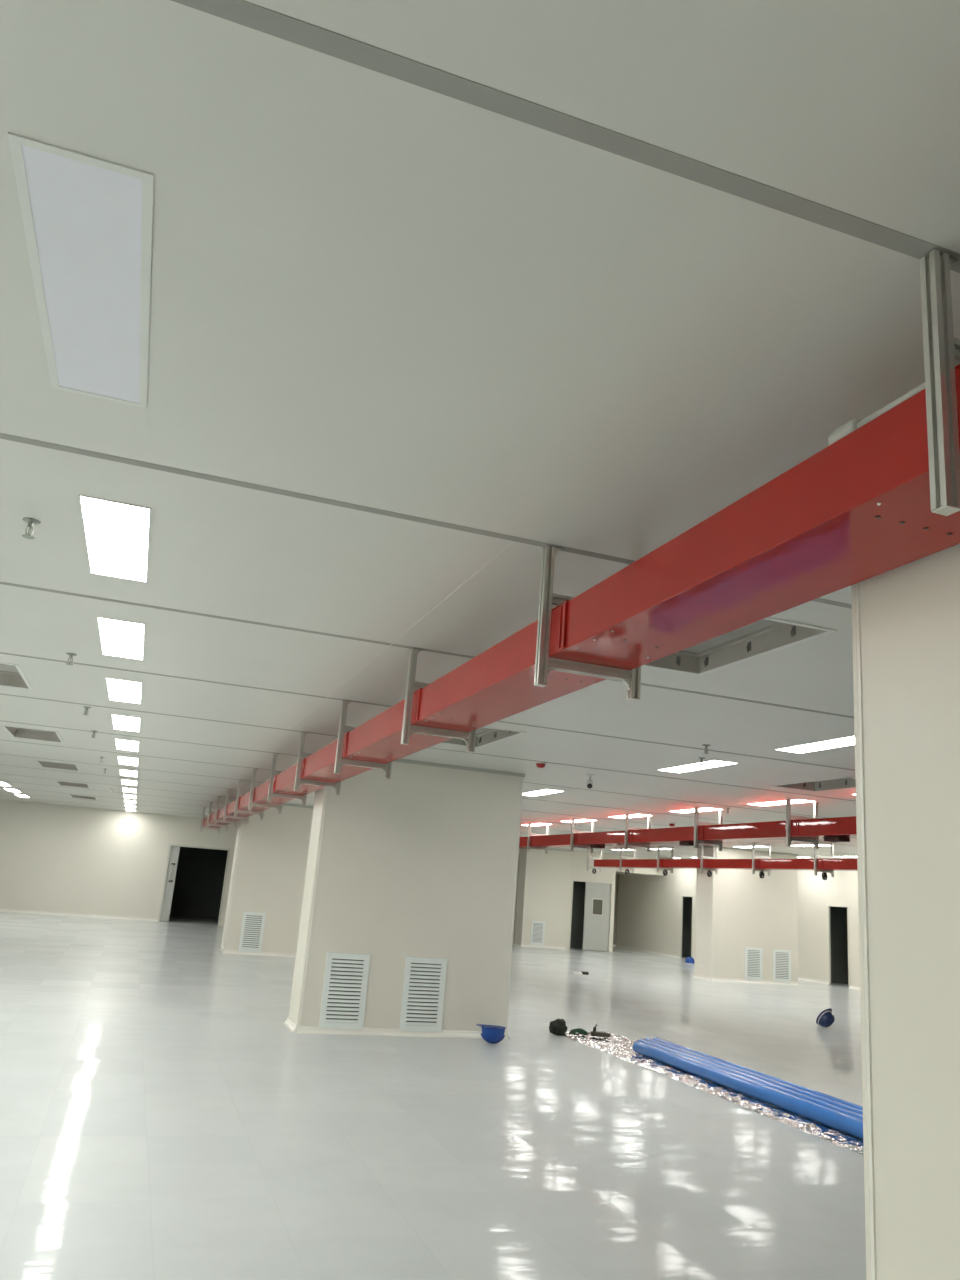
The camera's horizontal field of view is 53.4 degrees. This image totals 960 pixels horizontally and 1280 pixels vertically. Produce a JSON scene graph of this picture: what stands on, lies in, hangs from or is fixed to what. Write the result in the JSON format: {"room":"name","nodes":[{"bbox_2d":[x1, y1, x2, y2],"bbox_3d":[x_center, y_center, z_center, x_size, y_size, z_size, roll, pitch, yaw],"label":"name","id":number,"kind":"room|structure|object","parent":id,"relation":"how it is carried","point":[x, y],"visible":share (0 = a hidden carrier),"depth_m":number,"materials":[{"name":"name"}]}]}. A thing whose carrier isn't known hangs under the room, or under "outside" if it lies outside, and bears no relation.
{"room":"clean room","nodes":[
{"label":"clean room","id":0,"kind":"room"},
{"bbox_2d":[170,846,227,916],"bbox_3d":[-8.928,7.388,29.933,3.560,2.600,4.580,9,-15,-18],"label":"doorway","id":1,"kind":"structure","parent":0,"point":[200,872],"depth_m":31.99,"materials":[{"name":"paint"}]},
{"bbox_2d":[0,800,519,942],"bbox_3d":[-7.644,6.795,27.989,24.040,2.967,0.100,9,-15,-18],"label":"wall","id":2,"kind":"structure","parent":0,"point":[60,859],"depth_m":26.86,"materials":[{"name":"paint"}]},
{"bbox_2d":[0,909,157,920],"bbox_3d":[-14.081,7.135,25.487,10.520,0.068,0.055,9,-15,-18],"label":"baseboard","id":3,"kind":"structure","parent":2,"relation":"attached to","point":[1,910],"depth_m":26.45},
{"bbox_2d":[0,799,201,818],"bbox_3d":[-8.985,5.122,27.817,20.900,0.029,0.030,9,-15,-18],"label":"trim","id":4,"kind":"structure","parent":2,"relation":"attached to","point":[0,799],"depth_m":27.20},
{"bbox_2d":[158,844,229,924],"bbox_3d":[-8.269,7.081,27.672,1.720,2.160,0.182,9,-15,-18],"label":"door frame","id":5,"kind":"structure","parent":2,"relation":"in","point":[173,854],"depth_m":27.51,"materials":[{"name":"grey metal"}]},
{"bbox_2d":[218,804,312,956],"bbox_3d":[-3.872,4.905,19.572,2.470,2.967,0.730,9,-15,-18],"label":"pillar","id":6,"kind":"structure","parent":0,"point":[268,871],"depth_m":19.15,"materials":[{"name":"paint"}]},
{"bbox_2d":[238,912,265,952],"bbox_3d":[-4.485,5.753,18.804,0.440,0.750,0.022,9,-15,-18],"label":"wall grille","id":7,"kind":"object","parent":6,"relation":"on","point":[252,928],"visible":1,"depth_m":18.80,"materials":[{"name":"metal"}]},
{"bbox_2d":[283,759,524,1038],"bbox_3d":[-0.800,2.919,11.000,2.470,2.967,0.730,9,-15,-18],"label":"pillar","id":8,"kind":"structure","parent":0,"point":[420,861],"depth_m":10.72,"materials":[{"name":"paint"}]},
{"bbox_2d":[319,952,369,1029],"bbox_3d":[-1.446,3.754,10.223,0.475,0.765,0.022,9,-15,-18],"label":"wall grille","id":9,"kind":"object","parent":8,"relation":"on","point":[344,993],"visible":1,"depth_m":10.22,"materials":[{"name":"metal"}]},
{"bbox_2d":[399,956,446,1031],"bbox_3d":[-0.619,3.890,10.492,0.475,0.765,0.022,9,-15,-18],"label":"wall grille","id":10,"kind":"object","parent":8,"relation":"on","point":[422,1005],"visible":1,"depth_m":10.48,"materials":[{"name":"white paint"}]},
{"bbox_2d":[0,912,866,1279],"bbox_3d":[-0.431,5.219,13.580,28.700,0.120,43.850,9,-15,-18],"label":"floor","id":11,"kind":"structure","parent":0,"point":[162,1118],"depth_m":6.45,"materials":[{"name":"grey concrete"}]},
{"bbox_2d":[476,1024,505,1042],"bbox_3d":[0.114,4.259,10.312,0.334,0.180,0.244,5,-15,-1],"label":"hard hat","id":12,"kind":"object","parent":11,"relation":"on","point":[490,1033],"visible":1,"depth_m":10.25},
{"bbox_2d":[549,1019,567,1035],"bbox_3d":[0.920,4.574,11.301,0.213,0.180,0.229,9,-15,-18],"label":"fabric bundle","id":13,"kind":"object","parent":11,"relation":"on","point":[558,1026],"visible":1,"depth_m":11.23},
{"bbox_2d":[564,1031,863,1155],"bbox_3d":[2.412,4.047,8.569,0.934,0.056,6.656,9,-15,-18],"label":"plastic sheet","id":14,"kind":"object","parent":11,"relation":"on","point":[607,1043],"visible":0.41,"depth_m":8.55,"materials":[{"name":"plastic"}]},
{"bbox_2d":[568,1028,588,1034],"bbox_3d":[1.164,4.607,11.226,0.258,0.077,0.135,9,-15,-18],"label":"cable","id":15,"kind":"object","parent":14,"relation":"on","point":[577,1031],"visible":1,"depth_m":11.20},
{"bbox_2d":[591,1021,610,1036],"bbox_3d":[1.416,4.559,11.191,0.230,0.166,0.074,4,-15,2],"label":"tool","id":16,"kind":"object","parent":14,"relation":"on","point":[601,1033],"visible":1,"depth_m":11.15,"materials":[{"name":"grey"}]},
{"bbox_2d":[633,1041,862,1138],"bbox_3d":[2.587,3.846,7.922,0.127,0.127,5.260,9,-15,-18],"label":"pipe","id":17,"kind":"object","parent":14,"relation":"on","point":[837,1120],"visible":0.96,"depth_m":8.26,"materials":[{"name":"plastic"}]},
{"bbox_2d":[638,1039,862,1119],"bbox_3d":[2.682,3.883,8.035,0.127,0.127,5.420,9,-15,-18],"label":"pipe","id":18,"kind":"object","parent":14,"relation":"on","point":[850,1113],"visible":0.27,"depth_m":8.49,"materials":[{"name":"plastic"}]},
{"bbox_2d":[644,1037,862,1114],"bbox_3d":[2.788,3.914,8.121,0.127,0.127,5.520,9,-15,-18],"label":"pipe","id":19,"kind":"object","parent":14,"relation":"on","point":[768,1080],"visible":0.27,"depth_m":8.66,"materials":[{"name":"plastic"}]},
{"bbox_2d":[652,1037,862,1110],"bbox_3d":[2.899,3.938,8.178,0.127,0.127,5.560,9,-15,-18],"label":"pipe","id":20,"kind":"object","parent":14,"relation":"on","point":[847,1103],"visible":0.26,"depth_m":8.82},
{"bbox_2d":[816,1008,834,1026],"bbox_3d":[5.149,5.636,14.256,0.271,0.264,0.231,4,-15,4],"label":"hard hat","id":21,"kind":"object","parent":11,"relation":"on","point":[825,1018],"visible":1,"depth_m":14.18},
{"bbox_2d":[0,0,959,858],"bbox_3d":[-0.614,1.613,12.034,26.300,0.100,39.600,9,-15,-18],"label":"ceiling","id":22,"kind":"structure","parent":0,"point":[370,288],"depth_m":2.53,"materials":[{"name":"paint"}]},
{"bbox_2d":[0,662,32,689],"bbox_3d":[-3.954,0.203,7.668,0.600,0.132,1.130,9,-15,-18],"label":"ceiling vent","id":23,"kind":"object","parent":22,"relation":"in","point":[11,675],"visible":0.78,"depth_m":8.17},
{"bbox_2d":[22,517,40,538],"bbox_3d":[-1.915,-0.472,4.063,0.072,0.076,0.072,9,-15,-18],"label":"sprinkler head","id":24,"kind":"object","parent":22,"relation":"attached to","point":[31,522],"visible":1,"depth_m":4.06},
{"bbox_2d":[1,725,63,742],"bbox_3d":[-5.311,1.067,11.402,0.600,0.132,1.130,9,-15,-18],"label":"ceiling vent","id":25,"kind":"object","parent":22,"relation":"in","point":[16,732],"visible":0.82,"depth_m":11.85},
{"bbox_2d":[35,760,80,770],"bbox_3d":[-6.667,1.930,15.137,0.600,0.132,1.130,9,-15,-18],"label":"ceiling vent","id":26,"kind":"object","parent":22,"relation":"in","point":[47,764],"visible":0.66,"depth_m":15.59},
{"bbox_2d":[66,653,76,664],"bbox_3d":[-2.869,0.135,6.690,0.072,0.076,0.072,9,-15,-18],"label":"sprinkler head","id":27,"kind":"object","parent":22,"relation":"attached to","point":[71,655],"visible":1,"depth_m":6.68},
{"bbox_2d":[56,781,89,787],"bbox_3d":[-8.024,2.794,18.871,0.600,0.132,1.130,9,-15,-18],"label":"ceiling vent","id":28,"kind":"object","parent":22,"relation":"in","point":[63,783],"visible":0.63,"depth_m":19.32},
{"bbox_2d":[8,132,153,408],"bbox_3d":[-0.984,-0.861,2.428,0.275,0.006,1.100,9,-15,-18],"label":"recessed light","id":29,"kind":"object","parent":22,"relation":"in","point":[88,220],"visible":1,"depth_m":2.27,"materials":[{"name":"plastic"}]},
{"bbox_2d":[68,794,96,799],"bbox_3d":[-9.380,3.658,22.606,0.600,0.132,1.130,9,-15,-18],"label":"ceiling vent","id":30,"kind":"object","parent":22,"relation":"in","point":[70,795],"visible":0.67,"depth_m":23.05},
{"bbox_2d":[78,494,151,582],"bbox_3d":[-1.625,-0.430,4.281,0.275,0.005,1.100,9,-15,-18],"label":"recessed light","id":31,"kind":"object","parent":22,"relation":"in","point":[116,534],"visible":1,"depth_m":4.18,"materials":[{"name":"plastic"}]},
{"bbox_2d":[96,617,145,659],"bbox_3d":[-2.304,0.001,6.149,0.275,0.005,1.100,9,-15,-18],"label":"recessed light","id":32,"kind":"object","parent":22,"relation":"in","point":[119,638],"visible":1,"depth_m":6.08,"materials":[{"name":"plastic"}]},
{"bbox_2d":[106,678,142,703],"bbox_3d":[-2.982,0.433,8.016,0.275,0.005,1.100,9,-15,-18],"label":"recessed light","id":33,"kind":"object","parent":22,"relation":"in","point":[118,690],"visible":1,"depth_m":7.96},
{"bbox_2d":[111,714,140,731],"bbox_3d":[-3.660,0.865,9.883,0.275,0.005,1.100,9,-15,-18],"label":"recessed light","id":34,"kind":"object","parent":22,"relation":"in","point":[119,722],"visible":1,"depth_m":9.83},
{"bbox_2d":[115,739,138,751],"bbox_3d":[-4.339,1.297,11.750,0.275,0.005,1.100,9,-15,-18],"label":"recessed light","id":35,"kind":"object","parent":22,"relation":"in","point":[121,744],"visible":1,"depth_m":11.70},
{"bbox_2d":[117,756,138,765],"bbox_3d":[-5.017,1.729,13.617,0.275,0.005,1.100,9,-15,-18],"label":"recessed light","id":36,"kind":"object","parent":22,"relation":"in","point":[121,760],"visible":1,"depth_m":13.58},
{"bbox_2d":[119,769,137,776],"bbox_3d":[-5.695,2.161,15.485,0.275,0.005,1.100,9,-15,-18],"label":"recessed light","id":37,"kind":"object","parent":22,"relation":"in","point":[122,772],"visible":1,"depth_m":15.45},
{"bbox_2d":[121,779,136,785],"bbox_3d":[-6.373,2.592,17.352,0.275,0.005,1.100,9,-15,-18],"label":"recessed light","id":38,"kind":"object","parent":22,"relation":"in","point":[125,782],"visible":1,"depth_m":17.33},
{"bbox_2d":[200,807,220,832],"bbox_3d":[-6.316,4.254,22.551,0.482,0.576,0.040,9,-15,-18],"label":"frame","id":39,"kind":"object","parent":22,"relation":"hanging from","point":[203,816],"visible":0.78,"depth_m":22.49,"materials":[{"name":"metal"}]},
{"bbox_2d":[206,802,228,830],"bbox_3d":[-5.638,3.822,20.684,0.482,0.576,0.040,9,-15,-18],"label":"frame","id":40,"kind":"object","parent":22,"relation":"hanging from","point":[210,811],"visible":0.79,"depth_m":20.63,"materials":[{"name":"metal"}]},
{"bbox_2d":[214,796,237,827],"bbox_3d":[-4.959,3.390,18.817,0.482,0.576,0.040,9,-15,-18],"label":"frame","id":41,"kind":"object","parent":22,"relation":"hanging from","point":[218,807],"visible":0.75,"depth_m":18.76,"materials":[{"name":"metal"}]},
{"bbox_2d":[223,789,249,823],"bbox_3d":[-4.281,2.958,16.949,0.482,0.576,0.040,9,-15,-18],"label":"frame","id":42,"kind":"object","parent":22,"relation":"hanging from","point":[227,801],"visible":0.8,"depth_m":16.89,"materials":[{"name":"metal"}]},
{"bbox_2d":[234,780,263,819],"bbox_3d":[-3.603,2.526,15.082,0.482,0.576,0.040,9,-15,-18],"label":"frame","id":43,"kind":"object","parent":22,"relation":"hanging from","point":[239,794],"visible":0.73,"depth_m":15.02,"materials":[{"name":"metal"}]},
{"bbox_2d":[248,769,281,813],"bbox_3d":[-2.925,2.094,13.215,0.482,0.576,0.040,9,-15,-18],"label":"frame","id":44,"kind":"object","parent":22,"relation":"hanging from","point":[251,804],"visible":0.74,"depth_m":13.15,"materials":[{"name":"metal"}]},
{"bbox_2d":[267,753,306,805],"bbox_3d":[-2.246,1.662,11.348,0.482,0.576,0.040,9,-15,-18],"label":"frame","id":45,"kind":"object","parent":22,"relation":"hanging from","point":[274,772],"visible":0.73,"depth_m":11.29,"materials":[{"name":"metal"}]},
{"bbox_2d":[294,732,340,794],"bbox_3d":[-1.568,1.230,9.481,0.482,0.576,0.040,9,-15,-18],"label":"frame","id":46,"kind":"object","parent":22,"relation":"hanging from","point":[301,754],"visible":0.73,"depth_m":9.42,"materials":[{"name":"metal"}]},
{"bbox_2d":[334,700,391,778],"bbox_3d":[-0.890,0.799,7.613,0.482,0.576,0.040,9,-15,-18],"label":"frame","id":47,"kind":"object","parent":22,"relation":"hanging from","point":[339,762],"visible":0.71,"depth_m":7.55,"materials":[{"name":"metal"}]},
{"bbox_2d":[4,740,741,822],"bbox_3d":[-1.271,2.077,13.820,25.900,0.004,0.048,9,-15,-18],"label":"trim","id":48,"kind":"structure","parent":22,"relation":"attached to","point":[4,740],"depth_m":13.07,"materials":[{"name":"metal"}]},
{"bbox_2d":[291,541,513,728],"bbox_3d":[-0.859,0.236,6.614,0.006,0.003,5.977,9,-15,-18],"label":"trim","id":49,"kind":"structure","parent":22,"relation":"attached to","point":[513,541],"depth_m":5.05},
{"bbox_2d":[0,720,825,817],"bbox_3d":[-0.593,1.645,11.952,25.900,0.004,0.048,9,-15,-18],"label":"trim","id":50,"kind":"structure","parent":22,"relation":"attached to","point":[0,720],"depth_m":11.35,"materials":[{"name":"metal"}]},
{"bbox_2d":[0,773,834,858],"bbox_3d":[-3.306,3.373,19.421,25.900,0.004,0.048,9,-15,-18],"label":"trim","id":51,"kind":"structure","parent":22,"relation":"attached to","point":[0,773],"depth_m":18.44,"materials":[{"name":"metal"}]},
{"bbox_2d":[0,433,851,608],"bbox_3d":[2.120,-0.082,4.484,25.900,0.004,0.048,9,-15,-18],"label":"trim","id":52,"kind":"structure","parent":22,"relation":"attached to","point":[2,435],"depth_m":3.59,"materials":[{"name":"metal"}]},
{"bbox_2d":[0,582,853,717],"bbox_3d":[1.442,0.350,6.351,25.900,0.004,0.048,9,-15,-18],"label":"trim","id":53,"kind":"structure","parent":22,"relation":"attached to","point":[3,583],"depth_m":5.57,"materials":[{"name":"metal"}]},
{"bbox_2d":[0,693,853,800],"bbox_3d":[0.086,1.213,10.085,25.900,0.004,0.048,9,-15,-18],"label":"trim","id":54,"kind":"structure","parent":22,"relation":"attached to","point":[0,693],"depth_m":9.74,"materials":[{"name":"metal"}]},
{"bbox_2d":[0,652,854,770],"bbox_3d":[0.764,0.782,8.218,25.900,0.004,0.048,9,-15,-18],"label":"trim","id":55,"kind":"structure","parent":22,"relation":"attached to","point":[0,652],"depth_m":7.61,"materials":[{"name":"metal"}]},
{"bbox_2d":[5,765,849,853],"bbox_3d":[-2.628,2.941,17.554,25.900,0.004,0.048,9,-15,-18],"label":"trim","id":56,"kind":"structure","parent":22,"relation":"attached to","point":[5,765],"depth_m":16.88,"materials":[{"name":"metal"}]},
{"bbox_2d":[4,754,851,845],"bbox_3d":[-1.949,2.509,15.687,25.900,0.004,0.048,9,-15,-18],"label":"trim","id":57,"kind":"structure","parent":22,"relation":"attached to","point":[4,754],"depth_m":14.90,"materials":[{"name":"metal"}]},
{"bbox_2d":[401,648,475,752],"bbox_3d":[-0.211,0.367,5.746,0.482,0.576,0.040,9,-15,-18],"label":"frame","id":58,"kind":"object","parent":22,"relation":"hanging from","point":[412,685],"visible":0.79,"depth_m":5.68,"materials":[{"name":"metal"}]},
{"bbox_2d":[442,726,525,747],"bbox_3d":[-0.082,0.841,8.939,0.610,0.132,1.240,9,-15,-18],"label":"ceiling vent","id":59,"kind":"object","parent":22,"relation":"in","point":[485,736],"visible":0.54,"depth_m":9.22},
{"bbox_2d":[527,823,550,853],"bbox_3d":[1.201,4.046,19.458,0.482,0.576,0.040,9,-15,-18],"label":"frame","id":60,"kind":"object","parent":22,"relation":"hanging from","point":[529,847],"visible":0.92,"depth_m":19.42,"materials":[{"name":"metal"}]},
{"bbox_2d":[522,789,563,795],"bbox_3d":[0.843,2.155,13.466,0.275,0.005,1.100,9,-15,-18],"label":"recessed light","id":61,"kind":"object","parent":22,"relation":"in","point":[544,791],"visible":0.83,"depth_m":13.41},
{"bbox_2d":[171,0,959,272],"bbox_3d":[2.799,-0.514,2.616,25.900,0.004,0.048,9,-15,-18],"label":"trim","id":62,"kind":"structure","parent":22,"relation":"attached to","point":[242,12],"depth_m":1.75,"materials":[{"name":"metal"}]},
{"bbox_2d":[560,819,597,822],"bbox_3d":[1.845,3.398,17.938,0.275,0.005,1.100,9,-15,-18],"label":"recessed light","id":63,"kind":"object","parent":22,"relation":"in","point":[578,820],"visible":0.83,"depth_m":17.87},
{"bbox_2d":[570,819,595,852],"bbox_3d":[1.898,3.602,17.538,0.482,0.576,0.040,9,-15,-18],"label":"frame","id":64,"kind":"object","parent":22,"relation":"hanging from","point":[573,831],"visible":0.83,"depth_m":17.50,"materials":[{"name":"metal"}]},
{"bbox_2d":[534,545,640,700],"bbox_3d":[0.467,-0.065,3.879,0.482,0.576,0.040,9,-15,-18],"label":"frame","id":65,"kind":"object","parent":22,"relation":"hanging from","point":[544,664],"visible":0.74,"depth_m":3.82,"materials":[{"name":"metal"}]},
{"bbox_2d":[586,774,593,788],"bbox_3d":[1.264,1.629,10.982,0.090,0.171,0.155,3,-15,7],"label":"security camera","id":66,"kind":"object","parent":22,"relation":"attached to","point":[589,785],"visible":1,"depth_m":10.94,"materials":[{"name":"white plastic"}]},
{"bbox_2d":[587,849,601,871],"bbox_3d":[3.278,6.254,27.187,0.462,0.640,0.040,9,-15,-18],"label":"frame","id":67,"kind":"object","parent":22,"relation":"hanging from","point":[589,857],"visible":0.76,"depth_m":27.15,"materials":[{"name":"metal"}]},
{"bbox_2d":[619,847,635,871],"bbox_3d":[3.934,5.837,25.382,0.462,0.640,0.040,9,-15,-18],"label":"frame","id":68,"kind":"object","parent":22,"relation":"hanging from","point":[621,857],"visible":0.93,"depth_m":25.35,"materials":[{"name":"metal"}]},
{"bbox_2d":[610,814,652,817],"bbox_3d":[2.523,2.966,16.070,0.275,0.005,1.100,9,-15,-18],"label":"recessed light","id":69,"kind":"object","parent":22,"relation":"in","point":[632,815],"visible":1,"depth_m":15.99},
{"bbox_2d":[624,814,650,851],"bbox_3d":[2.595,3.158,15.619,0.482,0.576,0.040,9,-15,-18],"label":"frame","id":70,"kind":"object","parent":22,"relation":"hanging from","point":[627,827],"visible":0.87,"depth_m":15.58,"materials":[{"name":"metal"}]},
{"bbox_2d":[657,845,673,872],"bbox_3d":[4.590,5.420,23.578,0.462,0.640,0.040,9,-15,-18],"label":"frame","id":71,"kind":"object","parent":22,"relation":"hanging from","point":[672,848],"visible":0.89,"depth_m":23.55,"materials":[{"name":"metal"}]},
{"bbox_2d":[679,841,693,845],"bbox_3d":[3.077,3.007,14.086,0.160,0.057,0.260,9,-15,-18],"label":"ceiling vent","id":72,"kind":"object","parent":22,"relation":"in","point":[683,843],"visible":0.88,"depth_m":14.00,"materials":[{"name":"black plastic"}]},
{"bbox_2d":[669,807,723,812],"bbox_3d":[3.202,2.534,14.203,0.275,0.005,1.100,9,-15,-18],"label":"recessed light","id":73,"kind":"object","parent":22,"relation":"in","point":[707,808],"visible":0.97,"depth_m":14.15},
{"bbox_2d":[658,760,737,772],"bbox_3d":[2.199,1.291,9.732,0.275,0.005,1.100,9,-15,-18],"label":"recessed light","id":74,"kind":"object","parent":22,"relation":"in","point":[712,763],"visible":1,"depth_m":9.70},
{"bbox_2d":[694,807,723,850],"bbox_3d":[3.293,2.714,13.699,0.482,0.576,0.040,9,-15,-18],"label":"frame","id":75,"kind":"object","parent":22,"relation":"hanging from","point":[697,823],"visible":0.9,"depth_m":13.66,"materials":[{"name":"metal"}]},
{"bbox_2d":[701,844,717,873],"bbox_3d":[5.245,5.002,21.773,0.462,0.640,0.040,9,-15,-18],"label":"frame","id":76,"kind":"object","parent":22,"relation":"hanging from","point":[702,856],"visible":0.91,"depth_m":21.74,"materials":[{"name":"metal"}]},
{"bbox_2d":[642,617,836,675],"bbox_3d":[1.275,-0.023,5.205,0.610,0.132,1.240,9,-15,-18],"label":"ceiling opening","id":77,"kind":"object","parent":22,"relation":"in","point":[768,635],"visible":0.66,"depth_m":5.38,"materials":[{"name":"metal"}]},
{"bbox_2d":[752,843,770,875],"bbox_3d":[5.901,4.585,19.968,0.462,0.640,0.040,9,-15,-18],"label":"frame","id":78,"kind":"object","parent":22,"relation":"hanging from","point":[753,844],"visible":0.97,"depth_m":19.93,"materials":[{"name":"metal"}]},
{"bbox_2d":[749,800,785,805],"bbox_3d":[3.827,2.127,12.449,0.295,0.005,0.841,9,-15,-18],"label":"recessed light","id":79,"kind":"object","parent":22,"relation":"in","point":[782,802],"depth_m":12.52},
{"bbox_2d":[786,798,819,848],"bbox_3d":[3.990,2.270,11.780,0.482,0.576,0.040,9,-15,-18],"label":"frame","id":80,"kind":"object","parent":22,"relation":"hanging from","point":[789,816],"visible":0.9,"depth_m":11.74,"materials":[{"name":"metal"}]},
{"bbox_2d":[519,816,856,848],"bbox_3d":[2.038,3.563,17.065,0.380,0.204,25.496,9,-15,-18],"label":"duct","id":81,"kind":"object","parent":80,"relation":"hanging from","point":[818,828],"visible":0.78,"depth_m":13.19,"materials":[{"name":"metal"}]},
{"bbox_2d":[791,799,816,803],"bbox_3d":[3.978,2.031,12.033,0.293,0.005,0.498,9,-15,-18],"label":"recessed light","id":82,"kind":"object","parent":22,"relation":"in","point":[793,801],"depth_m":11.96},
{"bbox_2d":[791,844,830,846],"bbox_3d":[6.768,4.205,19.539,0.275,0.005,1.100,9,-15,-18],"label":"recessed light","id":83,"kind":"object","parent":22,"relation":"in","point":[821,844],"visible":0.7,"depth_m":19.61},
{"bbox_2d":[770,777,855,791],"bbox_3d":[3.761,1.494,10.275,0.610,0.132,1.240,9,-15,-18],"label":"ceiling vent","id":84,"kind":"object","parent":22,"relation":"in","point":[840,782],"visible":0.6,"depth_m":10.67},
{"bbox_2d":[774,735,854,753],"bbox_3d":[2.877,0.859,7.865,0.275,0.005,1.100,9,-15,-18],"label":"recessed light","id":85,"kind":"object","parent":22,"relation":"in","point":[850,740],"visible":0.59,"depth_m":7.94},
{"bbox_2d":[814,843,833,876],"bbox_3d":[6.556,4.167,18.163,0.462,0.640,0.040,9,-15,-18],"label":"frame","id":86,"kind":"object","parent":22,"relation":"hanging from","point":[816,856],"visible":0.83,"depth_m":18.12,"materials":[{"name":"metal"}]},
{"bbox_2d":[594,858,857,870],"bbox_3d":[6.173,4.492,19.114,0.360,0.199,16.896,9,-15,-18],"label":"duct","id":87,"kind":"object","parent":86,"relation":"hanging from","point":[767,864],"visible":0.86,"depth_m":20.49,"materials":[{"name":"metal"}]},
{"bbox_2d":[824,836,849,841],"bbox_3d":[4.154,2.321,11.120,0.160,0.057,0.260,9,-15,-18],"label":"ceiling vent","id":88,"kind":"object","parent":22,"relation":"in","point":[826,838],"visible":1,"depth_m":11.03,"materials":[{"name":"black plastic"}]},
{"bbox_2d":[920,249,959,515],"bbox_3d":[1.145,-0.497,2.012,0.482,0.576,0.040,9,-15,-18],"label":"bracket","id":89,"kind":"object","parent":22,"relation":"hanging from","point":[941,349],"visible":1,"depth_m":1.93,"materials":[{"name":"metal"}]},
{"bbox_2d":[200,364,959,827],"bbox_3d":[-2.429,1.835,11.759,0.380,0.198,25.196,9,-15,-18],"label":"duct","id":90,"kind":"object","parent":89,"relation":"hanging from","point":[858,509],"visible":0.86,"depth_m":2.83,"materials":[{"name":"metal"}]},
{"bbox_2d":[828,364,958,444],"bbox_3d":[1.175,-0.681,1.469,0.048,0.047,1.895,9,-15,-18],"label":"conduit","id":91,"kind":"object","parent":90,"relation":"on","point":[856,423],"visible":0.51,"depth_m":2.22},
{"bbox_2d":[513,848,570,948],"bbox_3d":[1.935,7.997,29.688,1.560,2.967,0.710,9,-15,-18],"label":"pillar","id":92,"kind":"structure","parent":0,"point":[542,890],"depth_m":29.43,"materials":[{"name":"paint"}]},
{"bbox_2d":[530,921,544,945],"bbox_3d":[1.755,8.924,29.069,0.450,0.700,0.022,9,-15,-18],"label":"wall grille","id":93,"kind":"object","parent":92,"relation":"on","point":[537,927],"visible":1,"depth_m":29.06,"materials":[{"name":"metal"}]},
{"bbox_2d":[570,881,584,947],"bbox_3d":[3.254,8.498,30.378,1.565,2.550,0.880,9,-15,-18],"label":"doorway","id":94,"kind":"object","parent":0,"point":[577,921],"visible":0.32,"depth_m":30.67,"materials":[{"name":"paint"}]},
{"bbox_2d":[565,851,615,951],"bbox_3d":[3.461,8.200,29.999,1.670,2.967,0.080,9,-15,-18],"label":"wall partition","id":95,"kind":"structure","parent":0,"point":[578,860],"depth_m":30.11,"materials":[{"name":"paint"}]},
{"bbox_2d":[569,880,611,951],"bbox_3d":[3.452,8.630,29.890,1.380,2.080,0.171,9,-15,-18],"label":"door","id":96,"kind":"structure","parent":95,"relation":"in","point":[598,895],"depth_m":29.94,"materials":[{"name":"grey metal"}]},
{"bbox_2d":[613,874,618,944],"bbox_3d":[4.020,9.149,33.478,1.960,2.967,0.100,9,-15,-18],"label":"wall","id":97,"kind":"structure","parent":0,"point":[617,875],"depth_m":33.62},
{"bbox_2d":[616,855,663,875],"bbox_3d":[4.524,8.791,31.947,1.860,2.967,3.200,9,-15,-18],"label":"wall","id":98,"kind":"structure","parent":0,"point":[638,871],"depth_m":30.84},
{"bbox_2d":[616,868,859,986],"bbox_3d":[12.350,5.253,15.956,1.980,2.967,39.300,9,-15,-18],"label":"wall","id":99,"kind":"structure","parent":0,"point":[649,906],"depth_m":24.58,"materials":[{"name":"paint"}]},
{"bbox_2d":[616,945,679,957],"bbox_3d":[5.441,10.214,31.363,0.055,0.068,4.280,9,-15,-18],"label":"baseboard","id":100,"kind":"structure","parent":99,"relation":"attached to","point":[619,946],"depth_m":31.18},
{"bbox_2d":[680,896,692,957],"bbox_3d":[6.360,8.825,29.334,0.045,1.870,0.650,9,-15,-18],"label":"door frame","id":101,"kind":"structure","parent":99,"relation":"in","point":[682,896],"depth_m":29.47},
{"bbox_2d":[693,958,828,984],"bbox_3d":[7.406,8.963,25.953,0.055,0.068,6.200,9,-15,-18],"label":"baseboard","id":102,"kind":"structure","parent":99,"relation":"attached to","point":[799,978],"depth_m":23.64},
{"bbox_2d":[828,905,849,986],"bbox_3d":[8.655,7.369,23.014,0.045,1.860,0.710,9,-15,-18],"label":"door frame","id":103,"kind":"structure","parent":99,"relation":"in","point":[829,932],"depth_m":23.16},
{"bbox_2d":[694,846,799,985],"bbox_3d":[6.277,6.463,22.463,2.430,2.967,0.810,9,-15,-18],"label":"pillar","id":104,"kind":"structure","parent":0,"point":[737,909],"depth_m":22.11,"materials":[{"name":"paint"}]},
{"bbox_2d":[745,947,761,980],"bbox_3d":[6.259,7.410,21.844,0.460,0.715,0.022,9,-15,-18],"label":"wall grille","id":105,"kind":"object","parent":104,"relation":"attached to","point":[753,956],"visible":1,"depth_m":21.84,"materials":[{"name":"metal"}]},
{"bbox_2d":[773,949,790,982],"bbox_3d":[6.982,7.539,22.077,0.480,0.715,0.022,9,-15,-18],"label":"wall grille","id":106,"kind":"object","parent":104,"relation":"attached to","point":[781,958],"visible":1,"depth_m":22.07,"materials":[{"name":"metal"}]},
{"bbox_2d":[851,544,959,1279],"bbox_3d":[2.244,0.962,2.547,2.480,2.967,0.860,9,-15,-18],"label":"pillar","id":107,"kind":"structure","parent":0,"point":[906,618],"depth_m":2.39,"materials":[{"name":"paint"}]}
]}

